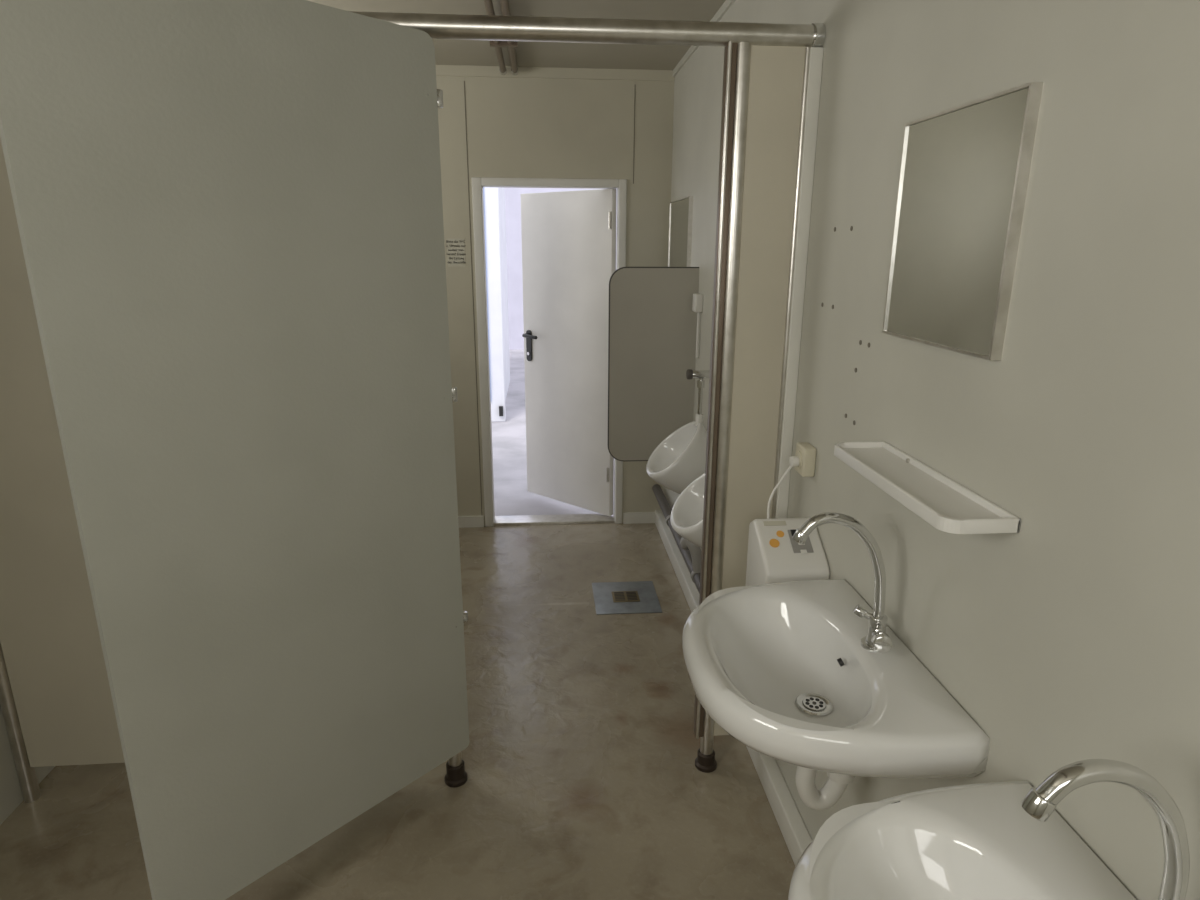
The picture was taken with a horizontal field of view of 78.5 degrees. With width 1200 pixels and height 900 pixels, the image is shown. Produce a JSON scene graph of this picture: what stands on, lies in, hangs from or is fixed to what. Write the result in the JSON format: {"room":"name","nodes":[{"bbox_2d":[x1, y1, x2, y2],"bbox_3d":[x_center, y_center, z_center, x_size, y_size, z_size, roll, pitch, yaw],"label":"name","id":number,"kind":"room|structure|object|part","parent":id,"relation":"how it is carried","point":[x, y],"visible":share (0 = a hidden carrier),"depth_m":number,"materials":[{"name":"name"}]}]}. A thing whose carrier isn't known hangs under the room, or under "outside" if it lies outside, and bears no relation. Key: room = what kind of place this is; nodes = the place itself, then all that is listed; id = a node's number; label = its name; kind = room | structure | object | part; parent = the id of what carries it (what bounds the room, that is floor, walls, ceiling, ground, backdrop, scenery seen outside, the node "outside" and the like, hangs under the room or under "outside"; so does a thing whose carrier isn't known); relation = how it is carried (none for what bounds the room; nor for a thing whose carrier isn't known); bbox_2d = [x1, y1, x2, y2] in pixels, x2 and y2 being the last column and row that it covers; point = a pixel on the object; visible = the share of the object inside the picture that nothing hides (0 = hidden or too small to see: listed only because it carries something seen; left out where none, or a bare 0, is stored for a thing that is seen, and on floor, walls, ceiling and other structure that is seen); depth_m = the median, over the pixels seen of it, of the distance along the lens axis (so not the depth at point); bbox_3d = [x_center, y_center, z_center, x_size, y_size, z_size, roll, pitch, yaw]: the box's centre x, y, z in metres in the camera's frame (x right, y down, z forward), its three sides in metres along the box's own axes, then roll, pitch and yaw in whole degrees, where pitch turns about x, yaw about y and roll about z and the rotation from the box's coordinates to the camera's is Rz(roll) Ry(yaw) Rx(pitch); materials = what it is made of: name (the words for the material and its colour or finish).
{"room":"public restroom","nodes":[
{"label":"public restroom","id":0,"kind":"room"},
{"bbox_2d":[0,705,54,824],"bbox_3d":[-1.782,-0.005,1.418,0.100,2.550,2.400,-1,16,-4],"label":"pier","id":1,"kind":"object","parent":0,"point":[11,796],"visible":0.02,"depth_m":2.20,"materials":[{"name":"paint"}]},
{"bbox_2d":[0,523,794,899],"bbox_3d":[-0.568,1.270,1.799,2.540,0.100,5.860,-1,16,-4],"label":"floor","id":2,"kind":"structure","parent":0,"point":[584,782],"depth_m":2.30,"materials":[{"name":"concrete"}]},
{"bbox_2d":[0,643,40,802],"bbox_3d":[-1.753,0.043,1.986,0.042,2.152,0.042,-1,16,-4],"label":"wall post","id":3,"kind":"object","parent":2,"relation":"on","point":[27,776],"visible":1,"depth_m":2.20,"materials":[{"name":"metal"}]},
{"bbox_2d":[445,759,466,787],"bbox_3d":[-0.463,1.030,2.355,0.072,0.065,0.072,-1,16,-4],"label":"foot","id":4,"kind":"object","parent":2,"relation":"on","point":[455,776],"visible":0.88,"depth_m":2.33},
{"bbox_2d":[448,752,461,766],"bbox_3d":[-0.458,0.010,2.070,0.042,2.122,0.042,-1,16,-4],"label":"post","id":5,"kind":"object","parent":4,"relation":"on","point":[456,760],"visible":0.15,"depth_m":2.32,"materials":[{"name":"metal"}]},
{"bbox_2d":[0,138,124,766],"bbox_3d":[-1.105,-0.023,2.019,1.254,2.027,0.018,-1,16,-4],"label":"panel","id":6,"kind":"object","parent":5,"relation":"attached to","point":[50,641],"visible":0.18,"depth_m":2.07,"materials":[{"name":"laminate"}]},
{"bbox_2d":[0,0,468,899],"bbox_3d":[-0.686,0.048,1.677,0.029,1.952,0.860,13,20,39],"label":"leaf","id":7,"kind":"object","parent":5,"relation":"attached to","point":[229,213],"visible":1,"depth_m":1.56,"materials":[{"name":"laminate"}]},
{"bbox_2d":[427,93,465,626],"bbox_3d":[-0.408,-0.172,1.946,0.018,1.418,0.045,8,18,27],"label":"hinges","id":8,"kind":"structure","parent":7,"relation":"attached to","point":[438,96],"depth_m":1.85,"materials":[{"name":"silver metal"}]},
{"bbox_2d":[437,89,442,108],"bbox_3d":[-0.394,-0.853,1.782,0.026,0.040,0.026,13,20,39],"label":"pin","id":9,"kind":"object","parent":8,"relation":"attached to","point":[439,91],"visible":0.57,"depth_m":1.77,"materials":[{"name":"silver metal"}]},
{"bbox_2d":[452,387,457,402],"bbox_3d":[-0.398,-0.149,1.978,0.026,0.040,0.026,13,20,39],"label":"pin","id":10,"kind":"object","parent":8,"relation":"attached to","point":[454,389],"visible":0.59,"depth_m":1.97,"materials":[{"name":"silver metal"}]},
{"bbox_2d":[463,611,467,625],"bbox_3d":[-0.401,0.496,2.159,0.026,0.040,0.026,13,20,39],"label":"pin","id":11,"kind":"object","parent":8,"relation":"attached to","point":[465,613],"visible":0.59,"depth_m":2.15,"materials":[{"name":"silver metal"}]},
{"bbox_2d":[458,516,483,527],"bbox_3d":[-1.329,0.445,4.426,1.245,0.070,0.015,-1,16,-4],"label":"baseboard","id":12,"kind":"object","parent":2,"relation":"on","point":[463,521],"visible":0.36,"depth_m":4.46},
{"bbox_2d":[494,513,614,525],"bbox_3d":[-0.288,0.443,4.584,0.795,0.038,0.130,-1,16,-4],"label":"sill","id":13,"kind":"structure","parent":2,"relation":"on","point":[514,520],"depth_m":4.55,"materials":[{"name":"metal"}]},
{"bbox_2d":[592,581,661,614],"bbox_3d":[0.126,0.718,3.590,0.310,0.008,0.330,-1,16,-4],"label":"floor drain","id":14,"kind":"object","parent":2,"relation":"on","point":[638,596],"visible":1,"depth_m":3.57,"materials":[{"name":"metal"}]},
{"bbox_3d":[0.126,0.716,3.590,0.130,0.003,0.110,-1,16,-4],"label":"grate frame","id":15,"kind":"part","parent":14,"relation":"part of","materials":[{"name":"metal"}]},
{"bbox_2d":[695,748,716,772],"bbox_3d":[0.351,1.019,2.427,0.072,0.055,0.072,-1,16,-4],"label":"foot","id":16,"kind":"object","parent":2,"relation":"on","point":[703,763],"visible":0.91,"depth_m":2.40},
{"bbox_2d":[700,42,750,754],"bbox_3d":[0.356,-0.005,2.141,0.042,2.122,0.042,-1,16,-4],"label":"post","id":17,"kind":"object","parent":16,"relation":"on","point":[743,48],"visible":0.84,"depth_m":2.02,"materials":[{"name":"metal"}]},
{"bbox_2d":[349,11,813,46],"bbox_3d":[-0.605,-1.031,1.777,2.336,0.054,0.054,-1,16,-4],"label":"rail","id":18,"kind":"object","parent":17,"relation":"on","point":[438,26],"visible":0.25,"depth_m":1.80,"materials":[{"name":"metal"}]},
{"bbox_2d":[693,43,736,736],"bbox_3d":[0.326,-0.049,2.129,0.025,2.032,0.036,-1,16,-4],"label":"channel","id":19,"kind":"object","parent":17,"relation":"attached to","point":[734,45],"visible":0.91,"depth_m":2.03,"materials":[{"name":"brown brushed aluminium"}]},
{"bbox_2d":[696,41,731,738],"bbox_3d":[0.321,-0.043,2.109,0.010,2.032,0.010,-1,16,-4],"label":"bead","id":20,"kind":"object","parent":19,"relation":"attached to","point":[729,59],"visible":1,"depth_m":2.02,"materials":[{"name":"metal"}]},
{"bbox_2d":[714,45,805,735],"bbox_3d":[0.452,-0.048,2.137,0.154,2.027,0.018,-1,16,-4],"label":"panel","id":21,"kind":"object","parent":17,"relation":"attached to","point":[776,72],"visible":0.57,"depth_m":2.02,"materials":[{"name":"laminate"}]},
{"bbox_2d":[436,76,484,525],"bbox_3d":[-1.312,-0.765,4.149,1.275,2.550,0.100,-1,16,-4],"label":"wall","id":22,"kind":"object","parent":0,"point":[452,123],"visible":0.14,"depth_m":4.10,"materials":[{"name":"paint"}]},
{"bbox_2d":[446,239,465,266],"bbox_3d":[-0.792,-1.087,4.046,0.106,0.150,0.003,-1,16,-4],"label":"notice","id":23,"kind":"object","parent":22,"relation":"attached to","point":[455,247],"visible":1,"depth_m":4.05,"materials":[{"name":"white paper"}]},
{"bbox_2d":[464,81,481,511],"bbox_3d":[-0.713,-0.728,4.154,0.004,2.480,0.002,-1,16,-4],"label":"seam","id":24,"kind":"object","parent":22,"relation":"attached to","point":[464,81],"visible":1,"depth_m":4.10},
{"bbox_2d":[472,177,494,526],"bbox_3d":[-0.674,-0.514,4.269,0.052,2.007,0.122,-1,16,-4],"label":"door frame","id":25,"kind":"structure","parent":22,"relation":"attached to","point":[477,188],"depth_m":4.20,"materials":[{"name":"paint"}]},
{"bbox_2d":[481,177,618,188],"bbox_3d":[-0.272,-1.466,4.035,0.745,0.042,0.122,-1,16,-4],"label":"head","id":26,"kind":"object","parent":25,"relation":"attached to","point":[486,182],"visible":1,"depth_m":3.98},
{"bbox_2d":[307,0,725,69],"bbox_3d":[-0.554,-1.282,1.086,2.540,0.100,5.860,-1,16,-4],"label":"ceiling","id":27,"kind":"structure","parent":0,"point":[447,52],"depth_m":2.99,"materials":[{"name":"paint"}]},
{"bbox_2d":[484,0,518,74],"bbox_3d":[-0.299,-1.368,1.676,0.120,0.050,4.400,-1,16,-4],"label":"pipe rail","id":28,"kind":"object","parent":27,"relation":"attached to","point":[511,45],"depth_m":3.23,"materials":[{"name":"grey metal"}]},
{"bbox_2d":[436,65,674,80],"bbox_3d":[-0.770,-1.963,3.799,2.340,0.050,0.012,-1,16,-4],"label":"seam","id":29,"kind":"object","parent":27,"relation":"attached to","point":[441,70],"visible":0.5,"depth_m":3.84,"materials":[{"name":"paint"}]},
{"bbox_2d":[472,77,623,178],"bbox_3d":[-0.275,-1.738,3.960,0.795,0.565,0.100,-1,16,-4],"label":"wall panel","id":30,"kind":"object","parent":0,"point":[524,127],"visible":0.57,"depth_m":3.91,"materials":[{"name":"paint"}]},
{"bbox_2d":[622,80,673,522],"bbox_3d":[0.251,-0.790,4.267,0.270,2.550,0.100,-1,16,-4],"label":"wall","id":31,"kind":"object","parent":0,"point":[648,200],"visible":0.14,"depth_m":4.03,"materials":[{"name":"paint"}]},
{"bbox_2d":[614,179,626,523],"bbox_3d":[0.116,-0.526,4.329,0.042,2.007,0.122,-1,16,-4],"label":"door frame","id":32,"kind":"structure","parent":31,"relation":"attached to","point":[622,189],"depth_m":4.12,"materials":[{"name":"paint"}]},
{"bbox_2d":[521,189,616,515],"bbox_3d":[-0.209,-0.587,4.579,0.740,1.941,0.056,13,20,39],"label":"leaf","id":33,"kind":"object","parent":32,"relation":"attached to","point":[569,247],"depth_m":4.54,"materials":[{"name":"paint"}]},
{"bbox_2d":[526,330,531,360],"bbox_3d":[-0.459,-0.676,4.754,0.044,0.200,0.009,13,20,39],"label":"lock plate","id":34,"kind":"object","parent":33,"relation":"attached to","point":[528,340],"visible":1,"depth_m":4.75,"materials":[{"name":"black plastic"}]},
{"bbox_2d":[522,334,536,338],"bbox_3d":[-0.446,-0.722,4.668,0.121,0.027,0.022,13,20,39],"label":"lever","id":35,"kind":"object","parent":34,"relation":"attached to","point":[523,335],"visible":1,"depth_m":4.65,"materials":[{"name":"black plastic"}]},
{"bbox_3d":[0.046,0.153,4.528,0.016,0.090,0.016,13,20,39],"label":"hinge","id":36,"kind":"part","parent":33,"relation":"part of","materials":[{"name":"silver metal"}]},
{"bbox_3d":[0.054,-1.292,4.124,0.016,0.090,0.016,13,20,39],"label":"hinge","id":37,"kind":"part","parent":33,"relation":"part of","materials":[{"name":"silver metal"}]},
{"bbox_2d":[633,84,635,183],"bbox_3d":[0.185,-1.698,3.955,0.004,0.495,0.002,-1,16,-4],"label":"seam","id":38,"kind":"object","parent":31,"relation":"attached to","point":[635,84],"visible":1,"depth_m":3.95,"materials":[{"name":"grey"}]},
{"bbox_2d":[623,512,654,523],"bbox_3d":[0.241,0.419,4.545,0.195,0.070,0.015,-1,16,-4],"label":"baseboard","id":39,"kind":"object","parent":31,"relation":"attached to","point":[628,517],"visible":1,"depth_m":4.54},
{"bbox_2d":[662,0,1199,899],"bbox_3d":[0.636,-0.036,1.572,0.134,2.550,5.740,-1,16,-4],"label":"wall","id":40,"kind":"structure","parent":0,"point":[1071,636],"depth_m":1.07,"materials":[{"name":"paint"}]},
{"bbox_2d":[607,267,698,460],"bbox_3d":[0.245,-0.392,3.472,0.414,0.922,0.018,-1,16,-4],"label":"divider","id":41,"kind":"object","parent":40,"relation":"attached to","point":[652,322],"visible":0.95,"depth_m":3.45,"materials":[{"name":"laminate"}]},
{"bbox_2d":[652,484,700,594],"bbox_3d":[0.422,0.544,3.467,0.072,0.152,2.100,-1,16,-4],"label":"drain pipe","id":42,"kind":"object","parent":40,"relation":"attached to","point":[663,503],"visible":0.38,"depth_m":3.73,"materials":[{"name":"white plastic"}]},
{"bbox_2d":[646,369,709,572],"bbox_3d":[0.342,0.081,3.154,0.284,0.882,0.338,-1,16,-4],"label":"urinal","id":43,"kind":"object","parent":40,"relation":"attached to","point":[679,459],"visible":0.61,"depth_m":3.06,"materials":[{"name":"white ceramic"}]},
{"bbox_2d":[680,537,701,572],"bbox_3d":[0.400,0.364,3.192,0.098,0.315,0.150,-1,16,-4],"label":"outlet","id":44,"kind":"object","parent":43,"relation":"attached to","point":[695,551],"depth_m":3.15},
{"bbox_2d":[668,196,692,266],"bbox_3d":[0.408,-0.982,3.814,0.018,0.605,0.550,-1,16,-4],"label":"wall mirror","id":45,"kind":"object","parent":40,"relation":"attached to","point":[680,213],"visible":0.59,"depth_m":3.72,"materials":[{"name":"clear glass"}]},
{"bbox_3d":[0.387,-1.056,4.076,0.018,0.605,0.005,-1,16,-4],"label":"frame","id":46,"kind":"part","parent":45,"relation":"part of","materials":[{"name":"metal"}]},
{"bbox_3d":[0.429,-0.909,3.553,0.018,0.605,0.005,-1,16,-4],"label":"frame","id":47,"kind":"part","parent":45,"relation":"part of","materials":[{"name":"metal"}]},
{"bbox_2d":[670,473,704,547],"bbox_3d":[0.390,0.247,2.558,0.284,0.882,0.338,-1,16,-4],"label":"urinal","id":48,"kind":"object","parent":40,"relation":"attached to","point":[686,517],"visible":0.06,"depth_m":2.63,"materials":[{"name":"white ceramic"}]},
{"bbox_2d":[692,293,702,357],"bbox_3d":[0.442,-0.565,3.351,0.035,0.290,0.070,-1,16,-4],"label":"box","id":49,"kind":"object","parent":40,"relation":"attached to","point":[697,306],"visible":1,"depth_m":3.31,"materials":[{"name":"white plastic"}]},
{"bbox_2d":[673,0,735,76],"bbox_3d":[0.607,-1.235,1.182,0.012,0.030,5.640,-1,16,-4],"label":"trim","id":50,"kind":"structure","parent":40,"relation":"attached to","point":[727,4],"depth_m":3.29,"materials":[{"name":"paint"}]},
{"bbox_2d":[655,510,811,866],"bbox_3d":[0.578,1.166,1.851,0.045,0.085,5.640,-1,16,-4],"label":"baseboard","id":51,"kind":"structure","parent":40,"relation":"attached to","point":[797,838],"depth_m":2.27,"materials":[{"name":"beige plastic"}]},
{"bbox_2d":[745,465,829,585],"bbox_3d":[0.495,0.249,1.939,0.168,0.403,0.203,-1,16,-4],"label":"water heater","id":52,"kind":"object","parent":40,"relation":"attached to","point":[773,556],"visible":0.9,"depth_m":1.90,"materials":[{"name":"white plastic"}]},
{"bbox_3d":[0.489,0.109,1.986,0.088,0.158,0.014,-8,18,-28],"label":"cord","id":53,"kind":"part","parent":52,"relation":"part of","materials":[{"name":"white plastic"}]},
{"bbox_3d":[0.521,0.237,1.908,0.052,0.002,0.072,-1,48,-4],"label":"display frame","id":54,"kind":"part","parent":52,"relation":"part of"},
{"bbox_2d":[771,47,810,518],"bbox_3d":[0.522,-0.044,2.131,0.014,2.024,0.014,-1,16,-4],"label":"bead","id":55,"kind":"object","parent":40,"relation":"attached to","point":[807,49],"visible":0.66,"depth_m":2.00,"materials":[{"name":"metal"}]},
{"bbox_2d":[789,442,816,476],"bbox_3d":[0.543,0.025,1.983,0.058,0.080,0.070,-1,16,-4],"label":"power socket","id":56,"kind":"object","parent":40,"relation":"attached to","point":[803,462],"visible":1,"depth_m":1.96,"materials":[{"name":"beige plastic"}]},
{"bbox_2d":[795,451,801,467],"bbox_3d":[0.536,0.026,1.982,0.004,0.048,0.048,-1,16,-4],"label":"plug","id":57,"kind":"object","parent":56,"relation":"attached to","point":[798,455],"depth_m":1.97,"materials":[{"name":"beige plastic"}]},
{"bbox_2d":[811,23,825,46],"bbox_3d":[0.549,-1.049,1.865,0.030,0.062,0.062,-1,16,-4],"label":"bracket","id":58,"kind":"object","parent":40,"relation":"attached to","point":[819,28],"visible":0.66,"depth_m":1.84,"materials":[{"name":"silver metal"}]},
{"bbox_2d":[682,579,989,809],"bbox_3d":[0.394,0.581,1.522,0.443,0.396,0.616,-1,16,-4],"label":"basin","id":59,"kind":"object","parent":40,"relation":"attached to","point":[784,669],"visible":1,"depth_m":1.45,"materials":[{"name":"white ceramic"}]},
{"bbox_3d":[0.441,0.522,1.509,0.045,0.004,0.045,-1,16,-4],"label":"drain plate","id":60,"kind":"part","parent":59,"relation":"part of","materials":[{"name":"silver metal"}]},
{"bbox_2d":[792,512,892,653],"bbox_3d":[0.473,0.262,1.407,0.214,0.289,0.095,-1,16,-4],"label":"faucet","id":61,"kind":"object","parent":59,"relation":"on","point":[876,640],"visible":1,"depth_m":1.41,"materials":[{"name":"silver metal"}]},
{"bbox_3d":[0.536,0.331,1.460,0.037,0.029,0.016,6,17,20],"label":"lever stem","id":62,"kind":"part","parent":61,"relation":"part of","materials":[{"name":"silver metal"}]},
{"bbox_3d":[0.542,0.370,1.411,0.036,0.039,0.031,3,16,8],"label":"knob","id":63,"kind":"part","parent":61,"relation":"part of","materials":[{"name":"silver metal"}]},
{"bbox_2d":[834,441,1020,533],"bbox_3d":[0.562,0.055,1.331,0.120,0.024,0.460,-1,16,-4],"label":"shelf","id":64,"kind":"object","parent":40,"relation":"attached to","point":[939,500],"visible":1,"depth_m":1.26,"materials":[{"name":"white plastic"}]},
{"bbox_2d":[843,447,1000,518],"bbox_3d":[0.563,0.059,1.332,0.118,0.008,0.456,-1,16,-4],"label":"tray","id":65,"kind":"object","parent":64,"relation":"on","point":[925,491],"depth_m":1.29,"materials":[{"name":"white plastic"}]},
{"bbox_2d":[788,781,1135,899],"bbox_3d":[0.447,0.768,0.855,0.443,0.396,0.616,-1,16,-4],"label":"basin","id":66,"kind":"object","parent":40,"relation":"attached to","point":[970,841],"visible":1,"depth_m":1.00,"materials":[{"name":"white ceramic"}]},
{"bbox_2d":[1021,759,1189,899],"bbox_3d":[0.527,0.449,0.740,0.214,0.289,0.095,-1,16,-4],"label":"faucet","id":67,"kind":"object","parent":66,"relation":"on","point":[1040,802],"visible":1,"depth_m":0.72,"materials":[{"name":"silver metal"}]},
{"bbox_2d":[882,82,1043,360],"bbox_3d":[0.610,-0.385,1.286,0.018,0.400,0.382,-1,16,-4],"label":"wall mirror","id":68,"kind":"object","parent":40,"relation":"attached to","point":[964,172],"visible":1,"depth_m":1.23,"materials":[{"name":"clear glass"}]},
{"bbox_3d":[0.595,-0.435,1.467,0.018,0.400,0.005,-1,16,-4],"label":"frame","id":69,"kind":"part","parent":68,"relation":"part of","materials":[{"name":"metal"}]},
{"bbox_3d":[0.609,-0.195,1.339,0.018,0.005,0.372,-1,16,-4],"label":"frame","id":70,"kind":"part","parent":68,"relation":"part of","materials":[{"name":"metal"}]},
{"bbox_3d":[0.611,-0.575,1.233,0.018,0.005,0.372,-1,16,-4],"label":"frame","id":71,"kind":"part","parent":68,"relation":"part of","materials":[{"name":"metal"}]},
{"bbox_3d":[0.624,-0.334,1.105,0.018,0.400,0.005,-1,16,-4],"label":"frame","id":72,"kind":"part","parent":68,"relation":"part of","materials":[{"name":"metal"}]},
{"label":"outside","id":73,"kind":"structure","parent":0,"visible":0},
{"bbox_2d":[492,350,526,480],"bbox_3d":[-1.025,-1.738,13.158,24.000,0.180,17.640,-1,16,-4],"label":"ground","id":74,"kind":"structure","parent":73,"point":[509,436],"depth_m":7.18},
{"bbox_2d":[483,187,509,421],"bbox_3d":[-2.269,-2.058,8.334,2.400,3.020,2.540,-1,16,-4],"label":"wall","id":75,"kind":"structure","parent":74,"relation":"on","point":[494,197],"depth_m":7.42,"materials":[{"name":"white paint"}]},
{"bbox_2d":[494,480,613,515],"bbox_3d":[-0.329,0.380,5.084,1.700,0.090,0.870,-1,16,-4],"label":"step","id":76,"kind":"structure","parent":74,"relation":"on","point":[511,498],"depth_m":4.98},
{"bbox_2d":[505,188,616,349],"bbox_3d":[-1.009,-4.282,12.417,16.000,5.120,0.300,-1,16,-4],"label":"neighbouring building","id":77,"kind":"structure","parent":74,"relation":"on","point":[512,195],"depth_m":12.51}
]}

